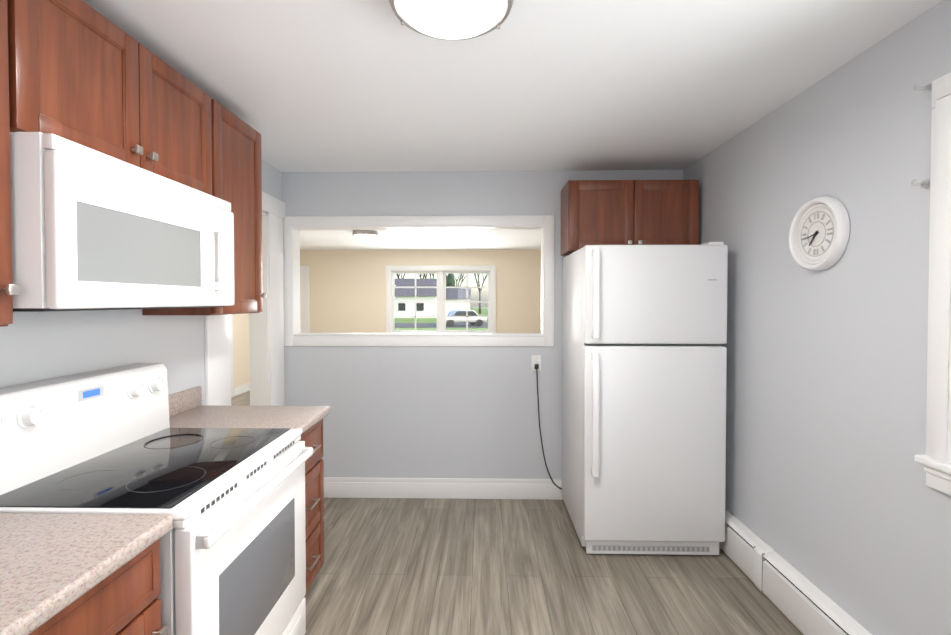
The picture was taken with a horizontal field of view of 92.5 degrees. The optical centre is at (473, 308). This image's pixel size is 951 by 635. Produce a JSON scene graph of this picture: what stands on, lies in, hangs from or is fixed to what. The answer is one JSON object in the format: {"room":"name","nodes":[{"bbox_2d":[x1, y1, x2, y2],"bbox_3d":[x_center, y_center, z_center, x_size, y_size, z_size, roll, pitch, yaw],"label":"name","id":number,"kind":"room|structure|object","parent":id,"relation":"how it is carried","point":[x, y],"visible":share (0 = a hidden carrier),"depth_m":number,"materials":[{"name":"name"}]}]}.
{"room":"kitchen","nodes":[
{"label":"kitchen","id":0,"kind":"room"},
{"bbox_2d":[0,159,281,404],"bbox_3d":[-1.518,0.239,0.916,0.120,2.400,4.905,0,1,1],"label":"wall","id":1,"kind":"structure","parent":0,"point":[37,346],"depth_m":1.78,"materials":[{"name":"grey paint"}]},
{"bbox_2d":[0,0,23,326],"bbox_3d":[-1.301,-0.419,0.696,0.318,0.938,0.858,0,1,1],"label":"upper cabinet","id":2,"kind":"object","parent":1,"relation":"attached to","point":[11,11],"depth_m":1.11,"materials":[{"name":"brown wood"}]},
{"bbox_2d":[24,0,227,314],"bbox_3d":[-1.284,-0.433,1.542,0.318,0.938,0.966,0,1,1],"label":"upper cabinet","id":3,"kind":"object","parent":1,"relation":"attached to","point":[82,72],"depth_m":1.45,"materials":[{"name":"brown wood"}]},
{"bbox_2d":[10,132,233,311],"bbox_3d":[-1.212,-0.223,1.539,0.461,0.446,0.813,0,1,1],"label":"microwave","id":4,"kind":"object","parent":3,"relation":"attached to","point":[91,229],"visible":1,"depth_m":1.28,"materials":[{"name":"white plastic"},{"name":"grey glass"}]},
{"bbox_2d":[204,192,285,405],"bbox_3d":[-1.467,0.317,2.875,0.152,2.175,0.982,0,1,1],"label":"door frame","id":5,"kind":"structure","parent":1,"relation":"attached to","point":[266,340],"depth_m":3.12,"materials":[{"name":"white"}]},
{"bbox_2d":[228,110,265,313],"bbox_3d":[-1.271,-0.444,2.177,0.318,0.938,0.436,0,1,1],"label":"upper cabinet","id":6,"kind":"object","parent":1,"relation":"attached to","point":[244,142],"depth_m":2.23,"materials":[{"name":"brown wood"}]},
{"bbox_2d":[233,313,249,387],"bbox_3d":[-3.762,0.164,5.218,0.120,2.400,6.620,0,1,1],"label":"wall","id":7,"kind":"structure","parent":0,"point":[241,362],"depth_m":7.16,"materials":[{"name":"beige paint"}]},
{"bbox_2d":[231,314,233,397],"bbox_3d":[-3.667,0.390,6.431,0.020,2.305,0.950,0,1,1],"label":"door frame","id":8,"kind":"structure","parent":7,"relation":"attached to","point":[232,382],"depth_m":6.88,"materials":[{"name":"white wood"}]},
{"bbox_2d":[234,383,249,395],"bbox_3d":[-3.645,1.260,7.741,0.014,0.120,1.590,0,1,1],"label":"baseboard","id":9,"kind":"structure","parent":7,"relation":"attached to","point":[241,389],"depth_m":7.15,"materials":[{"name":"white wood"}]},
{"bbox_2d":[300,250,540,332],"bbox_3d":[-0.890,0.106,8.531,5.730,2.400,0.120,0,1,1],"label":"wall","id":10,"kind":"structure","parent":0,"point":[347,291],"depth_m":8.48,"materials":[{"name":"beige paint"}]},
{"bbox_2d":[300,266,309,332],"bbox_3d":[-3.341,0.354,8.514,0.550,2.305,0.020,0,1,1],"label":"door frame","id":11,"kind":"structure","parent":10,"relation":"attached to","point":[304,300],"depth_m":8.50,"materials":[{"name":"white"}]},
{"bbox_2d":[386,265,495,332],"bbox_3d":[-0.610,-0.129,8.511,2.050,1.350,0.140,0,1,1],"label":"living room window","id":12,"kind":"structure","parent":10,"relation":"in","point":[441,302],"depth_m":8.51,"materials":[{"name":"white"}]},
{"bbox_2d":[282,170,682,478],"bbox_3d":[0.052,0.196,3.397,3.160,2.400,0.120,0,1,1],"label":"wall","id":13,"kind":"structure","parent":0,"point":[433,411],"depth_m":3.35,"materials":[{"name":"grey paint"}]},
{"bbox_2d":[283,215,554,346],"bbox_3d":[-0.410,-0.203,3.399,1.993,0.951,0.158,0,1,1],"label":"trim","id":14,"kind":"structure","parent":13,"relation":"attached to","point":[293,226],"depth_m":3.33,"materials":[{"name":"white wood"}]},
{"bbox_2d":[324,477,562,499],"bbox_3d":[0.051,1.323,3.349,2.918,0.148,0.014,0,1,1],"label":"baseboard","id":15,"kind":"structure","parent":13,"relation":"attached to","point":[434,488],"depth_m":3.35,"materials":[{"name":"white wood"}]},
{"bbox_2d":[531,355,540,370],"bbox_3d":[0.456,0.397,3.315,0.070,0.116,0.034,0,1,1],"label":"outlet","id":16,"kind":"object","parent":13,"relation":"attached to","point":[535,362],"visible":0.98,"depth_m":3.33,"materials":[{"name":"white plastic"}]},
{"bbox_2d":[536,369,561,488],"bbox_3d":[0.582,0.884,3.312,0.260,0.914,0.016,0,1,-3],"label":"power cord","id":17,"kind":"object","parent":16,"relation":"attached to","point":[540,430],"visible":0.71,"depth_m":3.31,"materials":[{"name":"black plastic"}]},
{"bbox_2d":[560,180,698,255],"bbox_3d":[1.052,-0.617,3.125,0.850,0.465,0.351,0,1,1],"label":"upper cabinet","id":18,"kind":"object","parent":13,"relation":"attached to","point":[629,212],"visible":0.9,"depth_m":2.98,"materials":[{"name":"brown wood"}]},
{"bbox_2d":[83,0,941,249],"bbox_3d":[-0.991,-1.056,3.501,5.890,0.100,10.300,0,1,1],"label":"ceiling","id":19,"kind":"structure","parent":0,"point":[377,86],"depth_m":1.92,"materials":[{"name":"white paint"}]},
{"bbox_2d":[352,230,377,238],"bbox_3d":[-1.478,-1.002,6.193,0.336,0.101,0.336,0,1,1],"label":"ceiling light","id":20,"kind":"object","parent":19,"relation":"attached to","point":[365,234],"visible":1,"depth_m":6.08,"materials":[{"name":"white glass"}]},
{"bbox_2d":[389,0,513,39],"bbox_3d":[-0.068,-0.918,1.374,0.376,0.101,0.376,0,1,1],"label":"kitchen ceiling light","id":21,"kind":"object","parent":19,"relation":"attached to","point":[453,19],"visible":1,"depth_m":1.37,"materials":[{"name":"white glass"}]},
{"bbox_2d":[231,390,802,634],"bbox_3d":[-0.991,1.443,3.545,5.890,0.100,10.300,0,1,1],"label":"floor","id":22,"kind":"structure","parent":0,"point":[411,566],"depth_m":2.36,"materials":[{"name":"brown wood"}]},
{"bbox_2d":[36,541,167,634],"bbox_3d":[-1.126,1.003,0.811,0.663,0.875,0.712,0,1,1],"label":"base cabinet","id":23,"kind":"object","parent":22,"relation":"on","point":[127,603],"depth_m":1.03,"materials":[{"name":"brown wood"}]},
{"bbox_2d":[0,513,172,634],"bbox_3d":[-1.125,0.555,0.222,0.689,0.040,1.882,0,1,1],"label":"countertop","id":24,"kind":"structure","parent":23,"relation":"on","point":[49,563],"depth_m":0.97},
{"bbox_2d":[0,363,312,634],"bbox_3d":[-1.054,0.832,1.552,0.757,1.192,0.759,0,1,1],"label":"range","id":25,"kind":"object","parent":22,"relation":"on","point":[231,501],"visible":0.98,"depth_m":1.44,"materials":[{"name":"white painted steel"},{"name":"black ceramic glass"},{"name":"glass"}]},
{"bbox_2d":[168,386,329,591],"bbox_3d":[-1.082,0.910,2.148,0.699,1.015,0.421,0,1,1],"label":"base cabinet","id":26,"kind":"object","parent":22,"relation":"on","point":[187,409],"visible":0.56,"depth_m":2.17,"materials":[{"name":"brown wood"}]},
{"bbox_2d":[562,242,727,554],"bbox_3d":[1.024,0.512,2.890,0.790,1.784,0.795,0,1,1],"label":"fridge","id":27,"kind":"object","parent":22,"relation":"on","point":[644,360],"visible":0.98,"depth_m":2.55,"materials":[{"name":"white metal"}]},
{"bbox_2d":[683,0,950,634],"bbox_3d":[1.521,0.240,0.855,0.120,2.400,4.905,0,1,1],"label":"wall","id":28,"kind":"structure","parent":0,"point":[833,496],"depth_m":1.81,"materials":[{"name":"grey paint"}]},
{"bbox_2d":[719,509,871,634],"bbox_3d":[1.429,1.319,1.075,0.071,0.218,4.465,0,1,1],"label":"baseboard heater","id":29,"kind":"object","parent":28,"relation":"attached to","point":[804,605],"visible":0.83,"depth_m":2.09,"materials":[{"name":"white metal"}]},
{"bbox_2d":[788,196,849,270],"bbox_3d":[1.461,-0.319,1.944,0.043,0.314,0.314,0,1,1],"label":"wall clock","id":30,"kind":"object","parent":28,"relation":"attached to","point":[819,232],"visible":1,"depth_m":1.92,"materials":[{"name":"white plastic"}]},
{"bbox_2d":[911,83,931,187],"bbox_3d":[1.449,-0.561,1.474,0.050,0.333,0.024,0,1,1],"label":"brackets","id":31,"kind":"object","parent":28,"relation":"attached to","point":[925,183],"visible":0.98,"depth_m":1.48,"materials":[{"name":"silver plastic"}]},
{"bbox_2d":[914,72,950,495],"bbox_3d":[1.503,-0.068,0.902,0.158,1.294,1.149,0,1,1],"label":"window","id":32,"kind":"structure","parent":28,"relation":"in","point":[938,425],"depth_m":1.42,"materials":[{"name":"white"}]},
{"label":"outside","id":33,"kind":"structure","parent":0,"visible":0},
{"bbox_2d":[395,308,487,329],"bbox_3d":[1.146,1.408,59.971,240.000,0.200,200.000,0,1,1],"label":"ground","id":34,"kind":"structure","parent":33,"point":[432,320],"depth_m":52.05,"materials":[{"name":"green plant"}]},
{"bbox_2d":[395,279,470,317],"bbox_3d":[-7.532,-1.599,66.095,14.200,5.600,8.800,0,1,1],"label":"house","id":35,"kind":"structure","parent":34,"relation":"on","point":[424,297],"depth_m":62.80,"materials":[{"name":"white"}]},
{"bbox_2d":[395,323,487,327],"bbox_3d":[0.825,1.577,43.975,240.000,0.020,8.000,0,1,1],"label":"road","id":36,"kind":"structure","parent":34,"relation":"on","point":[412,325],"depth_m":43.22,"materials":[{"name":"grey asphalt"}]},
{"bbox_2d":[446,310,486,326],"bbox_3d":[-1.104,0.868,42.501,4.400,1.450,1.840,0,1,-21],"label":"car","id":37,"kind":"object","parent":36,"relation":"on","point":[472,321],"depth_m":41.81,"materials":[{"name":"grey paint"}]},
{"bbox_2d":[396,274,487,313],"bbox_3d":[-4.476,-6.113,88.008,22.208,13.862,28.425,0,1,1],"label":"bare trees","id":38,"kind":"object","parent":34,"relation":"on","point":[479,290],"depth_m":83.78,"materials":[{"name":"grey plant"}]},
{"bbox_2d":[446,274,454,286],"bbox_3d":[-3.772,-2.837,74.001,4.400,7.800,4.400,0,1,1],"label":"evergreen tree","id":39,"kind":"object","parent":34,"relation":"on","point":[449,279],"depth_m":73.42,"materials":[{"name":"green plant"}]}
]}

